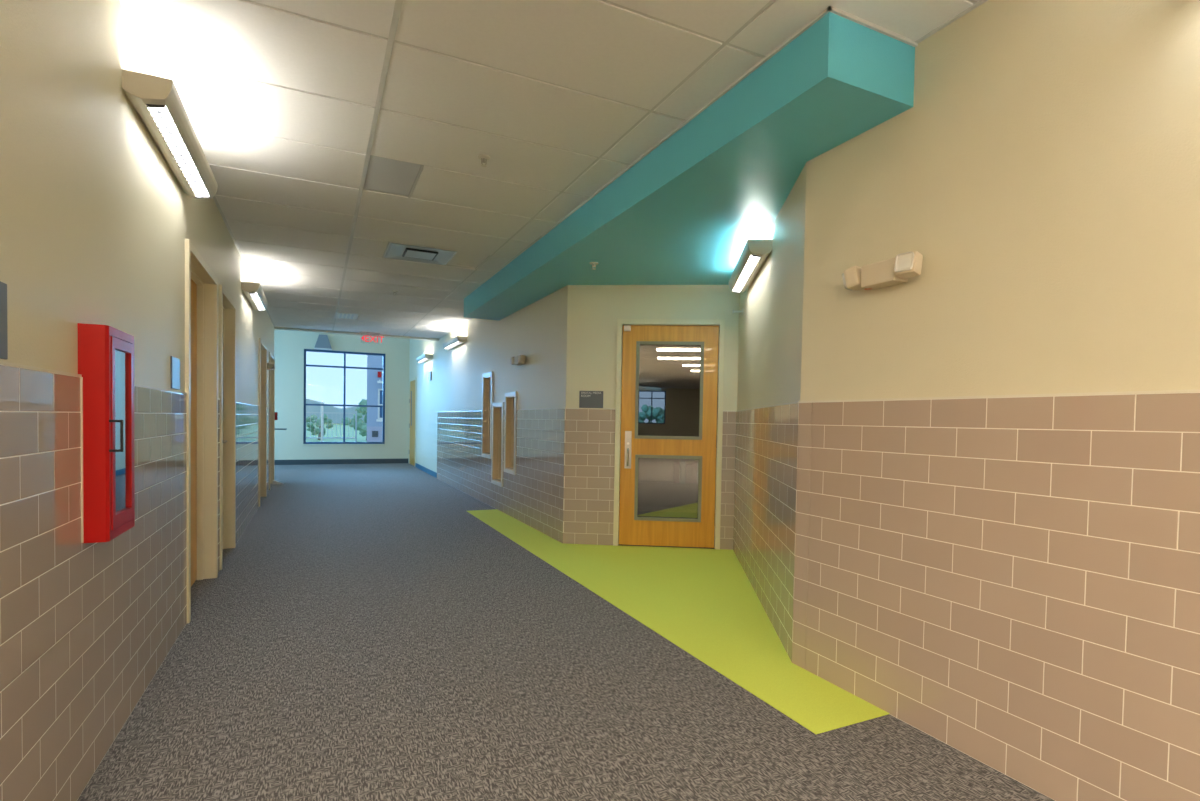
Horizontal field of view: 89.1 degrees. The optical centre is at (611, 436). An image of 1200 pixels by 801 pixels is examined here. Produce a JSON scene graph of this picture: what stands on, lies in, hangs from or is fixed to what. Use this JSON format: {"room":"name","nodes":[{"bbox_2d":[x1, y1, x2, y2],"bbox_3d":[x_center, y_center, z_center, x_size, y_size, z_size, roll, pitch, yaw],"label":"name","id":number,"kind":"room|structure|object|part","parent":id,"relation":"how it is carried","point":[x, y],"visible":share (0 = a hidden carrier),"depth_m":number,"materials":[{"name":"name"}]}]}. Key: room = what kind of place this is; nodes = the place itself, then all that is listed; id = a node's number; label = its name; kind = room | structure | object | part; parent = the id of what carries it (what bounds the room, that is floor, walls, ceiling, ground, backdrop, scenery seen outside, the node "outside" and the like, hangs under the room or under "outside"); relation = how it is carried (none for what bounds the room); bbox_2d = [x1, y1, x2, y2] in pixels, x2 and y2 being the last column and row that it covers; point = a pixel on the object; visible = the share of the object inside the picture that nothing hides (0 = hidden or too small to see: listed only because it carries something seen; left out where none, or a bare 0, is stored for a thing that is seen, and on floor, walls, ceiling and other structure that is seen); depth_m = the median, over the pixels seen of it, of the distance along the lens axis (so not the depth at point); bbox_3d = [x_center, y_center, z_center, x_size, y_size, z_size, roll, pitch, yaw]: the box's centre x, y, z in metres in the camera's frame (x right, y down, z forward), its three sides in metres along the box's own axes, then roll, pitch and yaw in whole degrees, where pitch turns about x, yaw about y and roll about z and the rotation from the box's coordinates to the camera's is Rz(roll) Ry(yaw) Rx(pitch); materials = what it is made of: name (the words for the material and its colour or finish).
{"room":"school corridor","nodes":[
{"label":"school corridor","id":0,"kind":"room"},
{"bbox_2d":[0,0,274,800],"bbox_3d":[-3.711,-0.721,5.981,0.149,3.400,10.640,0,2,-26],"label":"wall","id":1,"kind":"structure","parent":0,"point":[95,222],"depth_m":1.89,"materials":[{"name":"beige paint"}]},
{"bbox_2d":[0,281,7,358],"bbox_3d":[-1.390,-0.268,1.351,0.008,0.178,0.200,0,2,-26],"label":"wall sign","id":2,"kind":"object","parent":1,"relation":"attached to","point":[3,287],"visible":1,"depth_m":1.42,"materials":[{"name":"grey plastic"}]},
{"bbox_2d":[78,323,134,542],"bbox_3d":[-1.679,-0.012,2.061,0.110,0.687,0.324,0,2,-26],"label":"fire extinguisher cabinet","id":3,"kind":"object","parent":1,"relation":"attached to","point":[105,352],"visible":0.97,"depth_m":1.93,"materials":[{"name":"red metal"}]},
{"bbox_3d":[-1.583,-0.002,1.947,0.037,0.103,0.008,0,2,-26],"label":"pull handle","id":4,"kind":"part","parent":3,"relation":"part of","materials":[{"name":"black plastic"}]},
{"bbox_3d":[-1.669,-0.012,2.069,0.014,0.687,0.318,0,2,-26],"label":"trim frame","id":5,"kind":"part","parent":3,"relation":"part of","materials":[{"name":"red metal"}]},
{"bbox_3d":[-1.669,-0.017,2.069,0.004,0.557,0.202,0,2,-26],"label":"door glass","id":6,"kind":"part","parent":3,"relation":"part of","materials":[{"name":"clear glass"}]},
{"bbox_3d":[-1.667,-0.012,2.070,0.017,0.625,0.256,0,2,-26],"label":"cabinet door","id":7,"kind":"part","parent":3,"relation":"part of","materials":[{"name":"red metal"}]},
{"bbox_2d":[122,69,217,198],"bbox_3d":[-2.044,-1.357,2.883,0.158,0.105,1.206,0,2,-26],"label":"wall lamp","id":8,"kind":"object","parent":1,"relation":"attached to","point":[157,101],"visible":1,"depth_m":2.62,"materials":[{"name":"beige metal"}]},
{"bbox_2d":[170,356,179,389],"bbox_3d":[-2.280,-0.329,3.186,0.008,0.165,0.200,0,2,-26],"label":"wall sign","id":9,"kind":"object","parent":1,"relation":"attached to","point":[174,362],"visible":1,"depth_m":3.17,"materials":[{"name":"grey plastic"}]},
{"bbox_2d":[185,239,217,622],"bbox_3d":[-2.713,-0.038,3.923,0.165,2.180,1.125,0,2,-26],"label":"door","id":10,"kind":"structure","parent":1,"relation":"in","point":[201,284],"depth_m":4.37,"materials":[{"name":"brown wood"}]},
{"bbox_2d":[219,284,235,569],"bbox_3d":[-3.246,-0.077,5.022,0.165,2.180,0.910,0,2,-26],"label":"door","id":11,"kind":"structure","parent":1,"relation":"in","point":[227,306],"depth_m":5.39,"materials":[{"name":"brown wood"}]},
{"bbox_2d":[241,281,267,310],"bbox_3d":[-3.822,-1.486,6.548,0.158,0.105,1.206,0,2,-26],"label":"wall lamp","id":12,"kind":"object","parent":1,"relation":"attached to","point":[253,292],"visible":1,"depth_m":6.27,"materials":[{"name":"beige metal"}]},
{"bbox_2d":[258,338,266,506],"bbox_3d":[-4.860,-0.193,8.350,0.165,2.180,1.170,0,2,-26],"label":"door","id":13,"kind":"structure","parent":1,"relation":"in","point":[262,392],"depth_m":8.84,"materials":[{"name":"beige metal"}]},
{"bbox_2d":[267,362,275,369],"bbox_3d":[-5.100,-1.046,9.125,0.112,0.101,0.362,0,2,-26],"label":"emergency light","id":14,"kind":"object","parent":1,"relation":"attached to","point":[270,366],"visible":0.95,"depth_m":9.00,"materials":[{"name":"beige plastic"}]},
{"bbox_2d":[269,352,274,489],"bbox_3d":[-5.693,-0.253,10.067,0.165,2.180,1.110,0,2,-26],"label":"door","id":15,"kind":"structure","parent":1,"relation":"in","point":[271,357],"depth_m":10.54,"materials":[{"name":"brown wood"}]},
{"bbox_2d":[274,329,409,459],"bbox_3d":[-7.314,-1.067,14.816,4.964,3.500,0.160,0,2,-26],"label":"wall","id":16,"kind":"structure","parent":0,"point":[288,344],"depth_m":14.98,"materials":[{"name":"beige paint"}]},
{"bbox_2d":[314,334,331,349],"bbox_3d":[-6.985,-2.281,14.764,0.390,0.360,0.145,0,2,-26],"label":"wall sconce","id":17,"kind":"object","parent":16,"relation":"attached to","point":[322,343],"visible":1,"depth_m":14.73,"materials":[{"name":"grey metal"}]},
{"bbox_2d":[314,348,331,349],"bbox_3d":[-6.987,-2.116,14.767,0.390,0.030,0.143,0,2,-26],"label":"diffuser","id":18,"kind":"object","parent":17,"relation":"attached to","point":[314,348],"depth_m":14.73,"materials":[{"name":"white plastic"}]},
{"bbox_2d":[275,458,408,464],"bbox_3d":[-7.307,0.624,14.782,4.564,0.120,0.014,0,2,-26],"label":"baseboard","id":19,"kind":"structure","parent":16,"relation":"attached to","point":[314,461],"depth_m":15.06,"materials":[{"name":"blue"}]},
{"bbox_2d":[302,347,386,445],"bbox_3d":[-6.602,-0.956,15.121,1.920,2.363,0.120,0,2,-26],"label":"window","id":20,"kind":"structure","parent":16,"relation":"in","point":[304,349],"depth_m":15.10,"materials":[{"name":"blue metal"}]},
{"bbox_2d":[274,327,438,340],"bbox_3d":[-4.649,-2.230,11.322,2.830,0.697,0.120,0,2,-26],"label":"wall","id":21,"kind":"structure","parent":0,"point":[276,328],"depth_m":11.24,"materials":[{"name":"beige"}]},
{"bbox_2d":[408,285,567,542],"bbox_3d":[-2.770,-0.831,10.825,0.149,3.400,10.998,0,2,-26],"label":"wall","id":22,"kind":"structure","parent":0,"point":[449,405],"depth_m":7.66,"materials":[{"name":"beige paint"}]},
{"bbox_2d":[409,377,416,465],"bbox_3d":[-4.831,-0.380,15.113,0.230,2.200,1.080,0,2,-26],"label":"door","id":23,"kind":"structure","parent":22,"relation":"in","point":[413,382],"depth_m":15.10,"materials":[{"name":"brown wood"}]},
{"bbox_3d":[-5.016,-0.704,15.312,0.016,0.870,0.160,0,2,-26],"label":"glass","id":24,"kind":"part","parent":23,"relation":"part of","materials":[{"name":"grey"}]},
{"bbox_2d":[416,354,432,362],"bbox_3d":[-4.000,-1.659,13.039,0.158,0.105,1.206,0,2,-26],"label":"wall lamp","id":25,"kind":"object","parent":22,"relation":"attached to","point":[424,357],"visible":1,"depth_m":12.73,"materials":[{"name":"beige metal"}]},
{"bbox_2d":[415,463,436,477],"bbox_3d":[-4.072,0.731,13.327,0.012,0.100,2.864,0,2,-26],"label":"baseboard","id":26,"kind":"structure","parent":22,"relation":"attached to","point":[418,466],"depth_m":13.13,"materials":[{"name":"blue plastic"}]},
{"bbox_2d":[443,336,466,349],"bbox_3d":[-2.633,-1.561,10.219,0.158,0.105,1.206,0,2,-26],"label":"wall lamp","id":27,"kind":"object","parent":22,"relation":"attached to","point":[457,340],"visible":1,"depth_m":9.97,"materials":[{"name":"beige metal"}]},
{"bbox_2d":[481,372,492,458],"bbox_3d":[-1.647,-0.292,8.548,0.212,1.186,0.520,0,2,-26],"label":"window","id":28,"kind":"structure","parent":22,"relation":"in","point":[487,378],"depth_m":8.70,"materials":[{"name":"white wood"}]},
{"bbox_2d":[491,402,503,486],"bbox_3d":[-1.409,0.100,8.053,0.212,1.084,0.521,0,2,-26],"label":"window","id":29,"kind":"structure","parent":22,"relation":"in","point":[497,408],"depth_m":8.21,"materials":[{"name":"white wood"}]},
{"bbox_2d":[504,392,516,474],"bbox_3d":[-1.156,-0.042,7.532,0.212,0.997,0.469,0,2,-26],"label":"window","id":30,"kind":"structure","parent":22,"relation":"in","point":[510,407],"depth_m":7.66,"materials":[{"name":"white wood"}]},
{"bbox_2d":[510,355,525,364],"bbox_3d":[-1.073,-0.880,7.050,0.112,0.101,0.362,0,2,-26],"label":"emergency light","id":31,"kind":"object","parent":22,"relation":"attached to","point":[520,359],"visible":1,"depth_m":6.97,"materials":[{"name":"beige plastic"}]},
{"bbox_2d":[126,0,980,338],"bbox_3d":[0.967,-1.416,-5.007,15.355,0.060,34.240,0,2,-26],"label":"ceiling","id":32,"kind":"structure","parent":0,"point":[292,235],"depth_m":3.03,"materials":[{"name":"white tile"}]},
{"bbox_2d":[336,312,358,319],"bbox_3d":[-4.080,-1.859,9.408,0.293,0.013,0.586,0,2,-26],"label":"ceiling vent","id":33,"kind":"object","parent":32,"relation":"in","point":[340,315],"visible":0.99,"depth_m":9.41,"materials":[{"name":"white metal"}]},
{"bbox_2d":[359,331,383,342],"bbox_3d":[-4.402,-1.809,11.201,0.422,0.200,0.060,0,2,-26],"label":"exit sign","id":34,"kind":"object","parent":32,"relation":"hanging from","point":[362,338],"visible":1,"depth_m":11.17,"materials":[{"name":"red plastic"}]},
{"bbox_2d":[363,155,420,195],"bbox_3d":[-1.421,-1.670,3.925,0.293,0.012,0.586,0,2,-26],"label":"ceiling vent","id":35,"kind":"object","parent":32,"relation":"in","point":[386,175],"visible":1,"depth_m":3.89,"materials":[{"name":"white metal"}]},
{"bbox_2d":[384,243,456,265],"bbox_3d":[-1.810,-1.722,5.768,0.586,0.018,0.583,0,2,-26],"label":"ceiling vent","id":36,"kind":"object","parent":32,"relation":"in","point":[397,251],"visible":1,"depth_m":5.74,"materials":[{"name":"silver metal"}]},
{"bbox_3d":[-1.811,-1.718,5.768,0.258,0.010,0.255,0,2,-26],"label":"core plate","id":37,"kind":"part","parent":36,"relation":"part of","materials":[{"name":"silver metal"}]},
{"bbox_3d":[-1.810,-1.723,5.768,0.288,0.016,0.285,0,2,-26],"label":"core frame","id":38,"kind":"part","parent":36,"relation":"part of","materials":[{"name":"black plastic"}]},
{"bbox_2d":[478,154,489,166],"bbox_3d":[-0.749,-1.617,3.583,0.072,0.051,0.072,0,2,-26],"label":"sprinkler","id":39,"kind":"object","parent":32,"relation":"attached to","point":[482,157],"visible":1,"depth_m":3.58,"materials":[{"name":"white metal"}]},
{"bbox_2d":[152,0,976,335],"bbox_3d":[0.762,-1.397,-4.992,15.000,0.019,34.444,0,2,-26],"label":"grid","id":40,"kind":"object","parent":32,"relation":"attached to","point":[398,3],"visible":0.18,"depth_m":2.92,"materials":[{"name":"white metal"}]},
{"bbox_2d":[77,463,1054,800],"bbox_3d":[-2.878,1.358,-5.536,22.000,0.120,40.468,0,2,-26],"label":"floor","id":41,"kind":"structure","parent":0,"point":[365,635],"depth_m":2.62,"materials":[{"name":"grey carpet"}]},
{"bbox_2d":[467,509,888,733],"bbox_3d":[0.275,1.062,5.500,1.807,0.004,6.105,0,2,-26],"label":"floor","id":42,"kind":"structure","parent":41,"relation":"on","point":[702,601],"depth_m":3.91,"materials":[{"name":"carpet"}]},
{"bbox_2d":[563,285,739,549],"bbox_3d":[0.415,-0.243,5.851,1.700,2.600,0.149,1,2,5],"label":"wall","id":43,"kind":"structure","parent":0,"point":[593,311],"depth_m":5.82,"materials":[{"name":"beige paint"}]},
{"bbox_2d":[579,391,602,407],"bbox_3d":[-0.191,-0.353,5.832,0.230,0.163,0.009,1,2,5],"label":"room sign","id":44,"kind":"object","parent":43,"relation":"attached to","point":[587,399],"visible":1,"depth_m":5.83,"materials":[{"name":"grey plastic"}]},
{"bbox_2d":[613,319,724,549],"bbox_3d":[0.546,-0.021,5.827,1.011,2.163,0.184,1,2,5],"label":"door","id":45,"kind":"structure","parent":43,"relation":"in","point":[628,529],"depth_m":5.79,"materials":[{"name":"orange wood"}]},
{"bbox_3d":[0.162,0.128,5.830,0.064,0.360,0.005,1,2,5],"label":"pull plate","id":46,"kind":"part","parent":45,"relation":"part of","materials":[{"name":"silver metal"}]},
{"bbox_3d":[0.158,0.199,5.805,0.020,0.179,0.059,1,2,5],"label":"pull handle","id":47,"kind":"part","parent":45,"relation":"part of","materials":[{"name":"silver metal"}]},
{"bbox_2d":[637,458,698,512],"bbox_3d":[0.910,0.629,8.223,1.200,0.750,0.300,1,2,5],"label":"window","id":48,"kind":"structure","parent":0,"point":[657,489],"depth_m":8.36,"materials":[{"name":"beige glass"}]},
{"bbox_2d":[674,462,679,482],"bbox_3d":[0.885,0.488,8.232,0.073,0.268,0.200,1,2,5],"label":"binder","id":49,"kind":"object","parent":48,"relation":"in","point":[676,464],"visible":0.99,"depth_m":8.13,"materials":[{"name":"white"}]},
{"bbox_2d":[679,461,685,482],"bbox_3d":[0.963,0.483,8.225,0.075,0.281,0.200,1,2,5],"label":"binder","id":50,"kind":"object","parent":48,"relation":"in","point":[682,463],"visible":0.97,"depth_m":8.12,"materials":[{"name":"white paper"}]},
{"bbox_2d":[685,464,691,482],"bbox_3d":[1.045,0.501,8.217,0.083,0.249,0.200,1,2,5],"label":"binder","id":51,"kind":"object","parent":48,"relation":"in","point":[688,475],"visible":0.87,"depth_m":8.12,"materials":[{"name":"white"}]},
{"bbox_2d":[692,462,696,483],"bbox_3d":[1.121,0.488,8.210,0.060,0.279,0.200,1,2,5],"label":"binder","id":52,"kind":"object","parent":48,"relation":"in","point":[694,464],"visible":0.88,"depth_m":8.11,"materials":[{"name":"white"}]},
{"bbox_2d":[697,462,698,483],"bbox_3d":[1.180,0.493,8.205,0.052,0.270,0.200,1,2,5],"label":"binder","id":53,"kind":"object","parent":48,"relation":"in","point":[697,462],"visible":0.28,"depth_m":8.11,"materials":[{"name":"white paper"}]},
{"bbox_2d":[638,345,700,436],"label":"window","id":54,"kind":"structure","parent":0,"point":[669,375],"depth_m":8.95,"materials":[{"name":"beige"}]},
{"bbox_2d":[464,12,914,319],"bbox_3d":[0.292,-1.554,5.436,1.857,0.258,6.180,0,2,-26],"label":"ceiling","id":55,"kind":"structure","parent":0,"point":[686,213],"depth_m":3.30,"materials":[{"name":"teal paint"}]},
{"bbox_2d":[590,262,597,269],"bbox_3d":[-0.141,-1.395,4.993,0.072,0.051,0.072,0,2,-26],"label":"sprinkler","id":56,"kind":"object","parent":55,"relation":"attached to","point":[593,264],"visible":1,"depth_m":4.99,"materials":[{"name":"white metal"}]},
{"bbox_2d":[463,6,917,298],"bbox_3d":[-0.338,-1.670,5.125,0.476,0.012,6.202,0,2,-26],"label":"trim","id":57,"kind":"structure","parent":55,"relation":"attached to","point":[828,9],"depth_m":2.66,"materials":[{"name":"white"}]},
{"bbox_2d":[733,162,806,661],"bbox_3d":[1.129,-0.192,4.414,0.149,2.600,2.804,1,2,5],"label":"wall","id":58,"kind":"structure","parent":0,"point":[770,324],"depth_m":3.75,"materials":[{"name":"beige paint"}]},
{"bbox_2d":[733,308,742,314],"bbox_3d":[1.127,-1.109,5.414,0.089,0.056,0.056,1,2,5],"label":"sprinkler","id":59,"kind":"object","parent":58,"relation":"attached to","point":[734,311],"visible":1,"depth_m":5.41,"materials":[{"name":"white metal"}]},
{"bbox_2d":[729,239,771,292],"bbox_3d":[1.018,-1.241,4.558,0.158,0.105,1.206,1,2,5],"label":"wall lamp","id":60,"kind":"object","parent":58,"relation":"attached to","point":[755,253],"visible":1,"depth_m":4.26,"materials":[{"name":"beige metal"}]},
{"bbox_2d":[792,0,1199,800],"bbox_3d":[1.641,-0.513,1.731,0.149,3.400,2.915,0,2,-26],"label":"wall","id":61,"kind":"structure","parent":0,"point":[997,538],"depth_m":2.06,"materials":[{"name":"beige paint"}]},
{"bbox_2d":[119,0,987,338],"bbox_3d":[-1.833,-1.713,5.512,2.830,0.008,12.820,0,2,-26],"label":"trim","id":62,"kind":"structure","parent":61,"relation":"attached to","point":[124,4],"depth_m":2.47,"materials":[{"name":"white metal"}]},
{"bbox_3d":[0.943,0.488,3.000,0.008,1.308,0.088,0,2,-26],"label":"corner trim","id":63,"kind":"part","parent":61,"relation":"part of","materials":[{"name":"beige tile"}]},
{"bbox_2d":[842,251,922,290],"bbox_3d":[1.120,-0.676,2.528,0.112,0.101,0.362,0,2,-26],"label":"emergency light","id":64,"kind":"object","parent":61,"relation":"attached to","point":[892,271],"visible":1,"depth_m":2.49,"materials":[{"name":"beige plastic"}]},
{"label":"outside","id":65,"kind":"structure","parent":0,"visible":0},
{"bbox_2d":[306,423,366,441],"bbox_3d":[-34.215,-1.064,70.528,180.000,0.100,123.232,0,2,-26],"label":"ground","id":66,"kind":"structure","parent":65,"point":[334,431],"depth_m":43.02,"materials":[{"name":"green plant"}]},
{"bbox_2d":[306,414,332,439],"bbox_3d":[-15.972,-0.520,33.346,1.387,1.449,1.418,0,2,-26],"label":"tree","id":67,"kind":"object","parent":66,"relation":"on","point":[314,430],"visible":0.73,"depth_m":33.11,"materials":[{"name":"green plant"}]},
{"bbox_2d":[321,402,323,441],"bbox_3d":[-10.296,-0.316,21.682,0.116,1.830,0.116,0,2,-26],"label":"bollard post","id":68,"kind":"object","parent":66,"relation":"on","point":[322,407],"visible":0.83,"depth_m":21.64,"materials":[{"name":"white ceramic"}]},
{"bbox_2d":[306,411,356,441],"bbox_3d":[-14.113,-0.254,22.057,9.060,1.550,0.060,0,2,-26],"label":"fence","id":69,"kind":"object","parent":66,"relation":"on","point":[336,413],"visible":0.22,"depth_m":23.69,"materials":[{"name":"silver metal"}]},
{"bbox_3d":[-10.065,-0.233,24.021,0.060,1.550,0.060,0,2,-26],"label":"post","id":70,"kind":"part","parent":69,"relation":"part of","materials":[{"name":"silver metal"}]},
{"bbox_2d":[341,399,366,439],"bbox_3d":[-13.393,-0.899,33.510,2.690,2.282,2.360,0,2,-26],"label":"tree","id":71,"kind":"object","parent":66,"relation":"on","point":[361,424],"visible":0.34,"depth_m":32.84,"materials":[{"name":"green plant"}]},
{"bbox_2d":[367,355,382,441],"bbox_3d":[-6.116,-3.124,23.434,6.000,7.500,4.780,0,2,-21],"label":"building wing","id":72,"kind":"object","parent":66,"relation":"on","point":[374,377],"visible":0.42,"depth_m":20.53,"materials":[{"name":"blue paint"}]},
{"bbox_2d":[372,431,377,436],"bbox_3d":[-7.969,-0.080,20.553,0.190,0.200,0.030,0,2,-21],"label":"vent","id":73,"kind":"object","parent":72,"relation":"attached to","point":[374,433],"depth_m":20.54,"materials":[{"name":"grey metal"}]},
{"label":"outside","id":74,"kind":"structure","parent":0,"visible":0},
{"bbox_2d":[306,399,366,423],"bbox_3d":[-54.063,-5.261,111.478,140.000,7.126,28.000,0,2,-26],"label":"hills","id":75,"kind":"structure","parent":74,"point":[309,408],"depth_m":99.86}
]}

